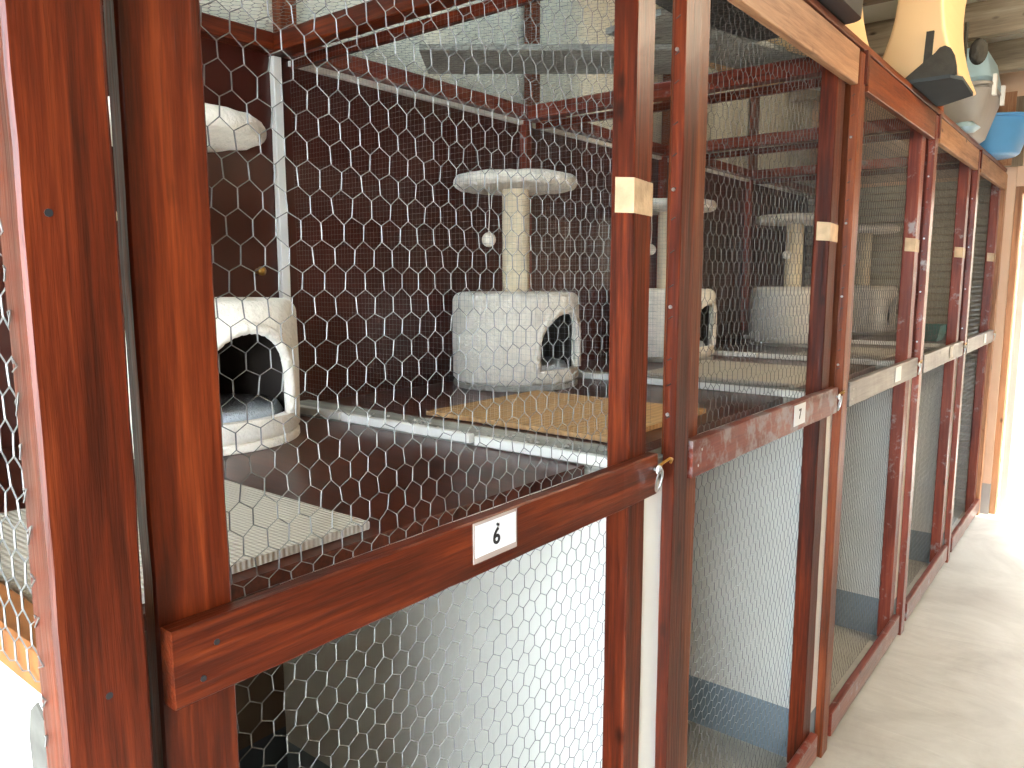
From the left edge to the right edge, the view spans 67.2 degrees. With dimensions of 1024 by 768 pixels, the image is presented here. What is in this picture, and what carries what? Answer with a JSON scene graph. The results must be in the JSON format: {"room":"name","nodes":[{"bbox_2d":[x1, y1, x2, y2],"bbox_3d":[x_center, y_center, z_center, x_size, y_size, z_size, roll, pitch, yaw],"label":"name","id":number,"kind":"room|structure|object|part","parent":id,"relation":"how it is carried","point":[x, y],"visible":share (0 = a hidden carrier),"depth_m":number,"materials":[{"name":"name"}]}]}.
{"room":"cattery","nodes":[
{"label":"cattery","id":0,"kind":"room"},
{"bbox_2d":[0,661,42,767],"bbox_3d":[-0.807,0.791,1.102,1.148,1.137,0.045,6,10,38],"label":"wall","id":1,"kind":"structure","parent":0,"point":[17,697],"depth_m":0.75,"materials":[{"name":"white paint"}]},
{"bbox_2d":[0,253,40,693],"bbox_3d":[-0.822,-0.264,0.952,1.135,0.992,0.046,6,10,38],"label":"screen","id":2,"kind":"object","parent":1,"relation":"on","point":[18,646],"visible":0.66,"depth_m":0.69,"materials":[{"name":"metal"}]},
{"bbox_3d":[-0.820,0.206,1.018,1.134,0.043,0.041,6,10,38],"label":"rail","id":3,"kind":"part","parent":2,"relation":"part of","materials":[{"name":"wood"}]},
{"bbox_2d":[29,702,47,767],"bbox_3d":[-0.427,0.361,0.707,0.062,0.140,0.003,6,10,38],"label":"trim","id":4,"kind":"structure","parent":1,"relation":"attached to","point":[37,731],"depth_m":0.71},
{"bbox_2d":[280,474,661,767],"bbox_3d":[-0.179,0.691,1.880,1.154,1.125,0.095,6,10,38],"label":"wall","id":5,"kind":"structure","parent":0,"point":[295,693],"depth_m":1.71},
{"bbox_2d":[300,400,662,477],"bbox_3d":[-0.175,0.174,1.786,1.110,0.176,0.123,6,10,38],"label":"rail","id":6,"kind":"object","parent":5,"relation":"on","point":[308,408],"depth_m":1.70,"materials":[{"name":"metal"}]},
{"bbox_2d":[290,0,662,448],"bbox_3d":[-0.146,-0.369,1.757,1.111,0.904,0.021,6,10,38],"label":"mesh screen","id":7,"kind":"object","parent":6,"relation":"on","point":[415,28],"visible":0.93,"depth_m":1.75,"materials":[{"name":"metal"}]},
{"bbox_2d":[145,0,812,767],"bbox_3d":[0.064,-0.320,3.099,0.140,2.800,6.750,6,10,38],"label":"ceiling","id":8,"kind":"structure","parent":0,"point":[311,3],"depth_m":2.62,"materials":[{"name":"beige paint"}]},
{"bbox_2d":[0,11,808,448],"bbox_3d":[0.428,-0.571,3.423,0.012,0.970,5.400,6,10,38],"label":"panelling","id":9,"kind":"object","parent":8,"relation":"attached to","point":[217,76],"visible":0.33,"depth_m":2.39,"materials":[{"name":"wood"}]},
{"bbox_2d":[102,0,273,52],"bbox_3d":[-0.928,-0.833,1.623,0.046,0.046,0.955,6,10,38],"label":"roof beam","id":10,"kind":"structure","parent":9,"relation":"attached to","point":[217,27],"depth_m":1.90,"materials":[{"name":"wood"}]},
{"bbox_2d":[255,266,265,275],"bbox_3d":[-0.667,-0.299,2.038,0.030,0.024,0.024,6,10,38],"label":"handle","id":11,"kind":"object","parent":9,"relation":"attached to","point":[262,271],"visible":0.85,"depth_m":2.03,"materials":[{"name":"gold metal"}]},
{"bbox_2d":[270,56,290,300],"bbox_3d":[-0.623,-0.421,2.086,0.021,0.885,0.027,6,10,38],"label":"batten","id":12,"kind":"object","parent":9,"relation":"attached to","point":[275,64],"visible":0.59,"depth_m":2.06,"materials":[{"name":"white paint"}]},
{"bbox_2d":[0,415,583,630],"bbox_3d":[-0.551,0.170,1.433,1.034,0.021,0.914,6,10,38],"label":"shelf","id":13,"kind":"object","parent":9,"relation":"attached to","point":[262,461],"visible":0.41,"depth_m":1.37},
{"bbox_2d":[0,480,369,603],"bbox_3d":[-0.501,0.201,1.068,0.450,0.013,0.402,6,10,38],"label":"mat","id":14,"kind":"object","parent":13,"relation":"on","point":[265,511],"visible":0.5,"depth_m":1.04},
{"bbox_2d":[108,96,299,456],"bbox_3d":[-0.695,-0.218,1.652,0.434,0.686,0.455,6,10,38],"label":"cat tree","id":15,"kind":"object","parent":13,"relation":"on","point":[244,336],"visible":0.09,"depth_m":1.64,"materials":[{"name":"fabric"}]},
{"bbox_3d":[-0.688,0.112,1.710,0.420,0.018,0.420,6,10,38],"label":"board","id":16,"kind":"part","parent":15,"relation":"part of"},
{"bbox_2d":[220,394,282,422],"bbox_3d":[-0.688,0.064,1.704,0.350,0.037,0.350,6,10,38],"label":"cushion","id":17,"kind":"object","parent":15,"relation":"on","point":[233,411],"depth_m":1.70,"materials":[{"name":"fabric"}]},
{"bbox_3d":[-0.539,-0.026,1.571,0.058,0.203,0.247,6,10,38],"label":"arch trim","id":18,"kind":"part","parent":15,"relation":"part of","materials":[{"name":"fabric"}]},
{"bbox_2d":[264,0,473,57],"bbox_3d":[-0.200,-0.840,1.684,1.108,0.050,0.052,6,10,38],"label":"roof beam","id":19,"kind":"structure","parent":9,"relation":"attached to","point":[325,25],"depth_m":1.80,"materials":[{"name":"wood"}]},
{"bbox_2d":[199,0,361,31],"bbox_3d":[-0.499,-0.818,1.302,1.096,0.005,0.969,6,10,38],"label":"netting","id":20,"kind":"object","parent":19,"relation":"on","point":[199,0],"visible":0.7,"depth_m":1.83,"materials":[{"name":"metal"}]},
{"bbox_2d":[272,0,296,31],"bbox_3d":[-0.599,-1.164,2.000,0.041,0.509,0.051,6,10,38],"label":"strut","id":21,"kind":"object","parent":19,"relation":"on","point":[277,3],"visible":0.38,"depth_m":2.01,"materials":[{"name":"wood"}]},
{"bbox_2d":[323,0,804,104],"bbox_3d":[0.140,-0.926,2.097,1.096,0.005,1.077,6,10,38],"label":"netting","id":22,"kind":"object","parent":19,"relation":"on","point":[474,0],"visible":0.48,"depth_m":2.17,"materials":[{"name":"metal"}]},
{"bbox_2d":[419,44,715,73],"bbox_3d":[0.157,-0.969,2.303,0.840,0.019,0.257,0,8,0],"label":"board","id":23,"kind":"object","parent":22,"relation":"on","point":[662,64],"visible":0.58,"depth_m":2.26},
{"bbox_2d":[605,8,820,90],"bbox_3d":[0.772,-0.998,2.366,1.150,0.017,0.201,-6,10,-37],"label":"board","id":24,"kind":"object","parent":23,"relation":"on","point":[661,14],"visible":0.22,"depth_m":2.22,"materials":[{"name":"wood"}]},
{"bbox_2d":[710,7,868,87],"bbox_3d":[0.894,-1.282,2.425,0.402,0.552,0.455,6,10,38],"label":"seat","id":25,"kind":"object","parent":24,"relation":"on","point":[858,28],"visible":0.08,"depth_m":2.43,"materials":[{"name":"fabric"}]},
{"bbox_2d":[283,46,527,118],"bbox_3d":[-0.279,-0.943,2.431,0.046,0.046,1.026,6,10,38],"label":"roof beam","id":26,"kind":"structure","parent":9,"relation":"attached to","point":[379,74],"depth_m":2.38,"materials":[{"name":"wood"}]},
{"bbox_2d":[520,121,531,290],"bbox_3d":[0.052,-0.535,2.917,0.031,0.885,0.041,6,10,38],"label":"batten","id":27,"kind":"object","parent":9,"relation":"attached to","point":[525,128],"visible":0.29,"depth_m":2.86,"materials":[{"name":"wood"}]},
{"bbox_2d":[322,378,782,451],"bbox_3d":[0.106,0.058,2.250,1.034,0.021,0.964,6,10,38],"label":"shelf","id":28,"kind":"object","parent":9,"relation":"attached to","point":[655,396],"visible":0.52,"depth_m":2.25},
{"bbox_2d":[452,168,580,391],"bbox_3d":[0.015,-0.342,2.567,0.433,0.686,0.426,6,10,39],"label":"cat tree","id":29,"kind":"object","parent":28,"relation":"on","point":[493,303],"visible":0.87,"depth_m":2.43,"materials":[{"name":"fabric"}]},
{"bbox_3d":[0.012,-0.470,2.552,0.091,0.347,0.091,6,10,39],"label":"sisal post","id":30,"kind":"part","parent":29,"relation":"part of","materials":[{"name":"fabric"}]},
{"bbox_3d":[0.013,-0.011,2.614,0.420,0.018,0.420,6,10,39],"label":"board","id":31,"kind":"part","parent":29,"relation":"part of","materials":[{"name":"fabric"}]},
{"bbox_2d":[541,357,567,370],"bbox_3d":[0.013,-0.060,2.607,0.350,0.037,0.350,6,10,39],"label":"cushion","id":32,"kind":"object","parent":29,"relation":"on","point":[543,363],"depth_m":2.56,"materials":[{"name":"fabric"}]},
{"bbox_3d":[0.159,-0.149,2.472,0.058,0.203,0.247,6,10,39],"label":"arch trim","id":33,"kind":"part","parent":29,"relation":"part of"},
{"bbox_2d":[426,390,705,442],"bbox_3d":[0.144,0.073,2.010,0.555,0.012,0.480,6,10,38],"label":"mat","id":34,"kind":"object","parent":28,"relation":"on","point":[655,422],"visible":0.72,"depth_m":1.97,"materials":[{"name":"wicker"}]},
{"bbox_2d":[532,117,665,155],"bbox_3d":[0.394,-1.057,3.268,0.046,0.046,1.026,6,10,38],"label":"roof beam","id":35,"kind":"structure","parent":9,"relation":"attached to","point":[588,126],"depth_m":3.18,"materials":[{"name":"wood"}]},
{"bbox_2d":[655,157,667,287],"bbox_3d":[0.725,-0.649,3.754,0.032,0.885,0.041,6,10,38],"label":"batten","id":36,"kind":"object","parent":9,"relation":"attached to","point":[663,162],"visible":0.3,"depth_m":3.70,"materials":[{"name":"wood"}]},
{"bbox_2d":[520,57,821,121],"bbox_3d":[0.473,-0.954,2.522,1.108,0.050,0.052,6,10,38],"label":"roof beam","id":37,"kind":"structure","parent":9,"relation":"attached to","point":[663,91],"depth_m":2.37,"materials":[{"name":"wood"}]},
{"bbox_2d":[524,1,539,105],"bbox_3d":[0.074,-1.279,2.837,0.041,0.509,0.052,6,10,38],"label":"strut","id":38,"kind":"object","parent":37,"relation":"on","point":[529,33],"visible":0.39,"depth_m":2.83,"materials":[{"name":"wood"}]},
{"bbox_2d":[569,64,894,144],"bbox_3d":[0.813,-1.041,2.934,1.096,0.005,1.077,6,10,38],"label":"netting","id":39,"kind":"object","parent":37,"relation":"on","point":[871,108],"visible":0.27,"depth_m":3.03,"materials":[{"name":"metal"}]},
{"bbox_2d":[667,157,752,178],"bbox_3d":[1.067,-1.171,4.105,0.046,0.046,1.026,6,10,38],"label":"roof beam","id":40,"kind":"structure","parent":9,"relation":"attached to","point":[718,162],"depth_m":4.23,"materials":[{"name":"wood"}]},
{"bbox_2d":[578,356,875,388],"bbox_3d":[0.779,-0.056,3.087,1.034,0.021,0.964,6,10,38],"label":"shelf","id":41,"kind":"object","parent":9,"relation":"attached to","point":[603,362],"visible":0.19,"depth_m":3.19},
{"bbox_2d":[648,198,716,362],"bbox_3d":[0.688,-0.456,3.404,0.433,0.686,0.426,7,10,42],"label":"cat tree","id":42,"kind":"object","parent":41,"relation":"on","point":[654,305],"visible":0.38,"depth_m":3.28,"materials":[{"name":"fabric"}]},
{"bbox_3d":[0.685,-0.584,3.389,0.091,0.347,0.091,7,10,42],"label":"sisal post","id":43,"kind":"part","parent":42,"relation":"part of","materials":[{"name":"fabric"}]},
{"bbox_3d":[0.686,-0.126,3.451,0.420,0.018,0.420,7,10,42],"label":"board","id":44,"kind":"part","parent":42,"relation":"part of","materials":[{"name":"grey carpet"}]},
{"bbox_3d":[0.826,-0.262,3.302,0.058,0.203,0.247,7,10,42],"label":"arch trim","id":45,"kind":"part","parent":42,"relation":"part of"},
{"bbox_2d":[647,360,806,387],"bbox_3d":[0.869,-0.045,2.876,0.560,0.013,0.551,6,10,38],"label":"mat","id":46,"kind":"object","parent":41,"relation":"on","point":[704,369],"visible":0.59,"depth_m":2.80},
{"bbox_2d":[740,179,752,330],"bbox_3d":[1.398,-0.763,4.591,0.031,0.885,0.041,6,10,38],"label":"batten","id":47,"kind":"object","parent":9,"relation":"attached to","point":[745,256],"visible":0.73,"depth_m":4.58,"materials":[{"name":"wood"}]},
{"bbox_2d":[662,118,909,156],"bbox_3d":[1.146,-1.068,3.359,1.108,0.050,0.052,6,10,38],"label":"roof beam","id":48,"kind":"structure","parent":9,"relation":"attached to","point":[781,136],"depth_m":3.31,"materials":[{"name":"wood"}]},
{"bbox_2d":[661,74,670,144],"bbox_3d":[0.747,-1.393,3.674,0.041,0.509,0.052,6,10,38],"label":"strut","id":49,"kind":"object","parent":48,"relation":"on","point":[665,130],"visible":0.19,"depth_m":3.67,"materials":[{"name":"wood"}]},
{"bbox_2d":[713,117,942,169],"bbox_3d":[1.486,-1.155,3.771,1.096,0.005,1.077,6,10,38],"label":"netting","id":50,"kind":"object","parent":48,"relation":"on","point":[800,152],"visible":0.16,"depth_m":4.02,"materials":[{"name":"metal"}]},
{"bbox_2d":[758,178,814,194],"bbox_3d":[1.757,-1.288,4.964,0.046,0.046,1.083,6,10,38],"label":"roof beam","id":51,"kind":"structure","parent":9,"relation":"attached to","point":[792,184],"depth_m":5.08,"materials":[{"name":"wood"}]},
{"bbox_2d":[714,338,928,359],"bbox_3d":[1.452,-0.170,3.924,1.034,0.021,0.964,6,10,38],"label":"shelf","id":52,"kind":"object","parent":9,"relation":"attached to","point":[738,341],"visible":0.17,"depth_m":3.98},
{"bbox_2d":[749,213,813,347],"bbox_3d":[1.509,-0.556,4.131,0.433,0.686,0.426,5,9,32],"label":"cat tree","id":53,"kind":"object","parent":52,"relation":"on","point":[791,340],"visible":0.67,"depth_m":4.00,"materials":[{"name":"fabric"}]},
{"bbox_3d":[1.506,-0.225,4.178,0.420,0.018,0.420,5,9,32],"label":"board","id":54,"kind":"part","parent":53,"relation":"part of","materials":[{"name":"grey carpet"}]},
{"bbox_3d":[1.506,-0.683,4.115,0.091,0.347,0.091,5,9,32],"label":"sisal post","id":55,"kind":"part","parent":53,"relation":"part of","materials":[{"name":"fabric"}]},
{"bbox_2d":[796,347,895,359],"bbox_3d":[1.611,-0.149,3.639,0.360,0.012,0.520,6,10,38],"label":"mat","id":56,"kind":"object","parent":52,"relation":"on","point":[876,350],"visible":0.28,"depth_m":3.57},
{"bbox_2d":[751,153,958,179],"bbox_3d":[1.819,-1.183,4.196,1.108,0.050,0.051,6,10,38],"label":"roof beam","id":57,"kind":"structure","parent":9,"relation":"attached to","point":[887,160],"depth_m":4.27,"materials":[{"name":"wood"}]},
{"bbox_2d":[748,97,759,169],"bbox_3d":[1.420,-1.507,4.511,0.041,0.509,0.051,6,10,38],"label":"strut","id":58,"kind":"object","parent":57,"relation":"on","point":[753,99],"visible":0.41,"depth_m":4.49,"materials":[{"name":"wood"}]},
{"bbox_2d":[758,152,958,186],"bbox_3d":[2.171,-1.271,4.624,1.096,0.005,1.119,6,10,38],"label":"netting","id":59,"kind":"object","parent":57,"relation":"on","point":[952,170],"visible":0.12,"depth_m":4.85,"materials":[{"name":"metal"}]},
{"bbox_2d":[851,333,945,343],"bbox_3d":[2.156,-0.290,4.800,1.033,0.020,1.063,6,10,38],"label":"shelf","id":60,"kind":"object","parent":9,"relation":"attached to","point":[860,336],"visible":0.02,"depth_m":4.59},
{"bbox_2d":[851,224,899,334],"bbox_3d":[2.269,-0.672,4.981,0.433,0.686,0.426,6,10,38],"label":"cat tree","id":61,"kind":"object","parent":60,"relation":"on","point":[890,227],"visible":0.5,"depth_m":4.82,"materials":[{"name":"fabric"}]},
{"bbox_3d":[2.266,-0.799,4.966,0.091,0.347,0.091,6,10,38],"label":"sisal post","id":62,"kind":"part","parent":61,"relation":"part of","materials":[{"name":"fabric"}]},
{"bbox_3d":[2.267,-0.341,5.028,0.420,0.018,0.420,6,10,38],"label":"board","id":63,"kind":"part","parent":61,"relation":"part of","materials":[{"name":"grey carpet"}]},
{"bbox_3d":[2.415,-0.479,4.889,0.058,0.203,0.247,6,10,38],"label":"arch trim","id":64,"kind":"part","parent":61,"relation":"part of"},
{"bbox_2d":[924,323,946,341],"bbox_3d":[2.415,-0.297,4.444,0.140,0.090,0.240,6,10,38],"label":"tray","id":65,"kind":"object","parent":60,"relation":"on","point":[929,325],"visible":0.33,"depth_m":4.35,"materials":[{"name":"teal plastic"}]},
{"bbox_2d":[288,60,811,197],"bbox_3d":[0.757,-1.089,3.746,0.018,0.014,4.340,6,10,38],"label":"trim","id":66,"kind":"structure","parent":8,"relation":"attached to","point":[388,88],"depth_m":2.55,"materials":[{"name":"white paint"}]},
{"bbox_2d":[863,0,892,6],"bbox_3d":[2.120,-1.599,2.697,3.360,0.162,0.072,6,10,38],"label":"trim","id":67,"kind":"structure","parent":8,"relation":"attached to","point":[865,2],"depth_m":3.19,"materials":[{"name":"wood"}]},
{"bbox_2d":[790,37,1023,102],"bbox_3d":[3.129,-1.770,3.953,3.360,0.162,0.073,6,10,38],"label":"trim","id":68,"kind":"structure","parent":8,"relation":"attached to","point":[1008,55],"depth_m":4.24,"materials":[{"name":"wood"}]},
{"bbox_2d":[864,0,1023,56],"bbox_3d":[2.643,-1.687,3.348,3.360,0.162,0.072,6,10,38],"label":"trim","id":69,"kind":"structure","parent":8,"relation":"attached to","point":[987,19],"depth_m":3.63,"materials":[{"name":"wood"}]},
{"bbox_2d":[649,404,831,757],"bbox_3d":[0.494,0.577,2.717,1.154,1.125,0.095,6,10,38],"label":"wall","id":70,"kind":"structure","parent":0,"point":[700,504],"depth_m":2.46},
{"bbox_2d":[576,370,804,403],"bbox_3d":[0.501,-0.002,2.618,1.110,0.048,0.114,6,10,38],"label":"sill","id":71,"kind":"structure","parent":70,"relation":"on","point":[657,380],"depth_m":2.42,"materials":[{"name":"white paint"}]},
{"bbox_2d":[535,77,847,384],"bbox_3d":[0.527,-0.483,2.594,1.111,0.904,0.021,6,10,38],"label":"mesh screen","id":72,"kind":"object","parent":71,"relation":"on","point":[663,106],"visible":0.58,"depth_m":2.45,"materials":[{"name":"metal"}]},
{"bbox_2d":[686,441,1023,767],"bbox_3d":[1.916,1.165,3.005,4.000,0.120,11.200,6,10,38],"label":"floor","id":73,"kind":"structure","parent":0,"point":[947,691],"depth_m":2.92,"materials":[{"name":"paint"}]},
{"bbox_2d":[0,0,153,767],"bbox_3d":[-0.355,0.349,0.668,0.044,2.130,0.076,6,10,38],"label":"post","id":74,"kind":"object","parent":73,"relation":"on","point":[59,233],"visible":1,"depth_m":0.60,"materials":[{"name":"brown wood"}]},
{"bbox_2d":[103,0,672,767],"bbox_3d":[-0.034,0.276,1.083,0.090,2.102,0.954,6,10,39],"label":"door","id":75,"kind":"structure","parent":74,"relation":"attached to","point":[202,643],"depth_m":0.78,"materials":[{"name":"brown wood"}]},
{"bbox_3d":[-0.028,0.209,1.043,0.024,0.076,0.904,6,10,38],"label":"rail","id":76,"kind":"part","parent":75,"relation":"part of","materials":[{"name":"wood"}]},
{"bbox_2d":[656,465,661,473],"bbox_3d":[0.262,0.153,1.371,0.005,0.018,0.018,6,10,38],"label":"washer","id":77,"kind":"object","parent":75,"relation":"in","point":[658,467],"depth_m":1.36,"materials":[{"name":"metal"}]},
{"bbox_2d":[655,0,700,767],"bbox_3d":[0.311,0.237,1.483,0.026,2.130,0.061,6,10,38],"label":"post","id":78,"kind":"object","parent":73,"relation":"on","point":[687,13],"visible":1,"depth_m":1.43,"materials":[{"name":"wood"}]},
{"bbox_2d":[661,0,859,767],"bbox_3d":[0.633,0.163,1.913,0.090,2.102,1.003,6,10,39],"label":"door","id":79,"kind":"structure","parent":78,"relation":"attached to","point":[795,22],"depth_m":1.97,"materials":[{"name":"brown wood"}]},
{"bbox_3d":[0.639,0.096,1.873,0.024,0.077,0.954,6,10,38],"label":"rail","id":80,"kind":"part","parent":79,"relation":"part of","materials":[{"name":"wood"}]},
{"bbox_3d":[0.648,-0.829,1.760,0.023,0.097,0.970,6,10,38],"label":"rail","id":81,"kind":"part","parent":79,"relation":"part of","materials":[{"name":"brown wood"}]},
{"bbox_3d":[0.638,1.164,2.015,0.025,0.081,0.933,6,10,38],"label":"rail","id":82,"kind":"part","parent":79,"relation":"part of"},
{"bbox_2d":[815,51,865,757],"bbox_3d":[0.984,0.123,2.320,0.026,2.130,0.061,6,10,38],"label":"post","id":83,"kind":"object","parent":73,"relation":"on","point":[857,91],"visible":0.98,"depth_m":2.29,"materials":[{"name":"wood"}]},
{"bbox_2d":[862,50,869,85],"bbox_3d":[1.004,-0.900,2.198,0.026,0.092,0.024,6,10,38],"label":"block","id":84,"kind":"object","parent":83,"relation":"attached to","point":[867,52],"visible":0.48,"depth_m":2.19,"materials":[{"name":"wood"}]},
{"bbox_2d":[827,58,935,735],"bbox_3d":[1.306,0.048,2.751,0.090,2.103,1.003,6,10,39],"label":"door","id":85,"kind":"structure","parent":83,"relation":"attached to","point":[883,88],"depth_m":2.87,"materials":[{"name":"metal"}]},
{"bbox_3d":[1.312,1.050,2.852,0.024,0.082,0.933,6,10,38],"label":"rail","id":86,"kind":"part","parent":85,"relation":"part of","materials":[{"name":"wood"}]},
{"bbox_3d":[1.312,-0.018,2.710,0.024,0.077,0.954,6,10,38],"label":"rail","id":87,"kind":"part","parent":85,"relation":"part of","materials":[{"name":"wood"}]},
{"bbox_3d":[1.321,-0.943,2.597,0.023,0.097,0.970,6,10,38],"label":"rail","id":88,"kind":"part","parent":85,"relation":"part of","materials":[{"name":"wood"}]},
{"bbox_2d":[896,115,938,634],"bbox_3d":[1.657,0.009,3.157,0.026,2.130,0.061,6,10,38],"label":"post","id":89,"kind":"object","parent":73,"relation":"on","point":[932,143],"visible":0.92,"depth_m":3.13,"materials":[{"name":"wood"}]},
{"bbox_2d":[936,114,941,138],"bbox_3d":[1.677,-1.015,3.035,0.026,0.092,0.024,6,10,38],"label":"block","id":90,"kind":"object","parent":89,"relation":"attached to","point":[939,115],"visible":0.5,"depth_m":3.02,"materials":[{"name":"wood"}]},
{"bbox_2d":[904,119,978,620],"bbox_3d":[1.979,-0.066,3.588,0.090,2.103,1.003,6,10,39],"label":"door","id":91,"kind":"structure","parent":89,"relation":"attached to","point":[957,146],"depth_m":3.78,"materials":[{"name":"brown wood"}]},
{"bbox_3d":[1.984,0.936,3.689,0.025,0.082,0.933,6,10,38],"label":"rail","id":92,"kind":"part","parent":91,"relation":"part of","materials":[{"name":"wood"}]},
{"bbox_3d":[1.985,-0.132,3.547,0.024,0.076,0.954,6,10,38],"label":"rail","id":93,"kind":"part","parent":91,"relation":"part of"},
{"bbox_3d":[1.994,-1.057,3.434,0.023,0.097,0.970,6,10,38],"label":"rail","id":94,"kind":"part","parent":91,"relation":"part of","materials":[{"name":"brown wood"}]},
{"bbox_2d":[944,151,980,562],"bbox_3d":[2.330,-0.105,3.994,0.026,2.130,0.061,6,10,38],"label":"post","id":95,"kind":"object","parent":73,"relation":"on","point":[975,173],"visible":0.94,"depth_m":3.97,"materials":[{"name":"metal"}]},
{"bbox_2d":[950,154,1006,551],"bbox_3d":[2.656,-0.181,4.430,0.090,2.103,1.017,6,10,39],"label":"door","id":96,"kind":"structure","parent":95,"relation":"attached to","point":[990,171],"depth_m":4.66,"materials":[{"name":"brown wood"}]},
{"bbox_3d":[2.667,0.820,4.538,0.024,0.081,0.963,6,10,38],"label":"rail","id":97,"kind":"part","parent":96,"relation":"part of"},
{"bbox_3d":[2.662,-0.247,4.390,0.023,0.077,0.968,6,10,38],"label":"rail","id":98,"kind":"part","parent":96,"relation":"part of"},
{"bbox_3d":[2.668,-1.171,4.273,0.023,0.097,0.975,6,10,38],"label":"rail","id":99,"kind":"part","parent":96,"relation":"part of","materials":[{"name":"brown wood"}]},
{"bbox_2d":[979,150,982,168],"bbox_3d":[2.349,-1.129,3.872,0.026,0.092,0.024,6,10,38],"label":"block","id":100,"kind":"object","parent":95,"relation":"attached to","point":[981,151],"visible":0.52,"depth_m":3.86,"materials":[{"name":"wood"}]},
{"bbox_2d":[975,175,1007,514],"bbox_3d":[2.988,-0.218,4.824,0.041,2.130,0.064,6,10,38],"label":"post","id":101,"kind":"object","parent":73,"relation":"on","point":[1003,192],"visible":0.51,"depth_m":4.80,"materials":[{"name":"brown wood"}]},
{"bbox_2d":[835,373,911,635],"bbox_3d":[1.167,0.463,3.554,1.154,1.125,0.095,6,10,38],"label":"wall","id":102,"kind":"structure","parent":0,"point":[863,411],"depth_m":3.25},
{"bbox_2d":[712,350,894,370],"bbox_3d":[1.174,-0.116,3.455,1.110,0.048,0.114,6,10,38],"label":"sill","id":103,"kind":"structure","parent":102,"relation":"on","point":[733,353],"depth_m":3.38,"materials":[{"name":"white paint"}]},
{"bbox_2d":[702,132,909,357],"bbox_3d":[1.200,-0.598,3.431,1.111,0.904,0.021,6,10,38],"label":"mesh screen","id":104,"kind":"object","parent":103,"relation":"on","point":[721,154],"visible":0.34,"depth_m":3.39,"materials":[{"name":"metal"}]},
{"bbox_2d":[806,71,1023,513],"bbox_3d":[3.507,-0.513,4.504,3.520,2.800,0.140,6,10,38],"label":"wall","id":105,"kind":"structure","parent":0,"point":[1013,81],"depth_m":4.85,"materials":[{"name":"paint"}]},
{"bbox_2d":[804,179,990,510],"bbox_3d":[2.538,-0.261,5.204,1.140,2.113,0.027,6,10,38],"label":"cladding","id":106,"kind":"object","parent":105,"relation":"attached to","point":[884,272],"visible":0.09,"depth_m":4.99,"materials":[{"name":"beige"}]},
{"bbox_2d":[803,0,1006,171],"bbox_3d":[1.301,-1.017,2.609,0.066,0.021,5.430,6,10,38],"label":"plate","id":107,"kind":"object","parent":105,"relation":"attached to","point":[816,5],"visible":0.38,"depth_m":2.39,"materials":[{"name":"wood"}]},
{"bbox_2d":[656,0,862,40],"bbox_3d":[0.585,-1.075,1.864,0.423,0.292,0.673,6,10,38],"label":"tub","id":108,"kind":"object","parent":107,"relation":"on","point":[846,11],"visible":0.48,"depth_m":1.97,"materials":[{"name":"black plastic"}]},
{"bbox_2d":[882,0,975,106],"bbox_3d":[1.516,-1.333,2.793,0.294,0.552,0.460,6,10,38],"label":"seat","id":109,"kind":"object","parent":107,"relation":"on","point":[925,46],"visible":0.8,"depth_m":2.65,"materials":[{"name":"cream plastic"},{"name":"charcoal fabric"}]},
{"bbox_2d":[938,22,987,112],"bbox_3d":[1.792,-1.257,3.057,0.163,0.334,0.038,6,10,38],"label":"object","id":110,"kind":"object","parent":107,"relation":"on","point":[978,51],"visible":0.55,"depth_m":3.02,"materials":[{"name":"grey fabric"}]},
{"bbox_2d":[944,48,1005,143],"bbox_3d":[2.191,-1.378,3.718,0.277,0.392,0.545,6,10,38],"label":"pet carrier","id":111,"kind":"object","parent":107,"relation":"on","point":[975,115],"visible":0.58,"depth_m":3.57,"materials":[{"name":"grey plastic"}]},
{"bbox_2d":[979,112,1023,159],"bbox_3d":[2.645,-1.357,4.269,0.456,0.202,0.456,6,10,38],"label":"basin","id":112,"kind":"object","parent":107,"relation":"on","point":[1004,139],"visible":0.37,"depth_m":4.11,"materials":[{"name":"blue plastic"}]},
{"bbox_2d":[997,91,1017,165],"bbox_3d":[2.869,-1.512,4.598,0.221,0.420,0.023,6,10,38],"label":"board","id":113,"kind":"object","parent":107,"relation":"on","point":[1010,97],"visible":0.2,"depth_m":4.53,"materials":[{"name":"brown wood"}]},
{"bbox_2d":[1004,96,1023,166],"bbox_3d":[2.946,-1.504,4.614,0.221,0.400,0.023,6,10,38],"label":"board","id":114,"kind":"object","parent":107,"relation":"on","point":[1018,160],"visible":0.18,"depth_m":4.56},
{"bbox_2d":[989,186,1023,513],"bbox_3d":[3.758,-0.194,4.900,0.984,2.060,0.941,6,10,38],"label":"door","id":115,"kind":"structure","parent":105,"relation":"in","point":[1011,493],"depth_m":4.91,"materials":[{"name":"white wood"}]},
{"bbox_2d":[909,353,957,562],"bbox_3d":[1.840,0.349,4.391,1.154,1.125,0.095,6,10,38],"label":"wall","id":116,"kind":"structure","parent":0,"point":[938,374],"depth_m":4.06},
{"bbox_2d":[743,335,944,350],"bbox_3d":[1.847,-0.230,4.292,1.110,0.048,0.114,6,10,38],"label":"sill","id":117,"kind":"structure","parent":116,"relation":"on","point":[747,336],"depth_m":4.12,"materials":[{"name":"white paint"}]},
{"bbox_2d":[749,164,957,341],"bbox_3d":[1.873,-0.712,4.268,1.111,0.904,0.021,6,10,38],"label":"mesh screen","id":118,"kind":"object","parent":117,"relation":"on","point":[950,166],"visible":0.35,"depth_m":4.18,"materials":[{"name":"metal"}]},
{"bbox_2d":[863,0,1023,57],"bbox_3d":[1.316,-1.617,1.870,4.000,0.100,6.920,6,10,38],"label":"ceiling","id":119,"kind":"structure","parent":0,"point":[885,10],"depth_m":3.81,"materials":[{"name":"beige wood"}]},
{"bbox_2d":[1003,205,1023,440],"bbox_3d":[4.758,-0.771,5.373,6.400,3.325,2.780,6,10,38],"label":"wall","id":120,"kind":"structure","parent":0,"point":[1023,205],"depth_m":7.06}
]}

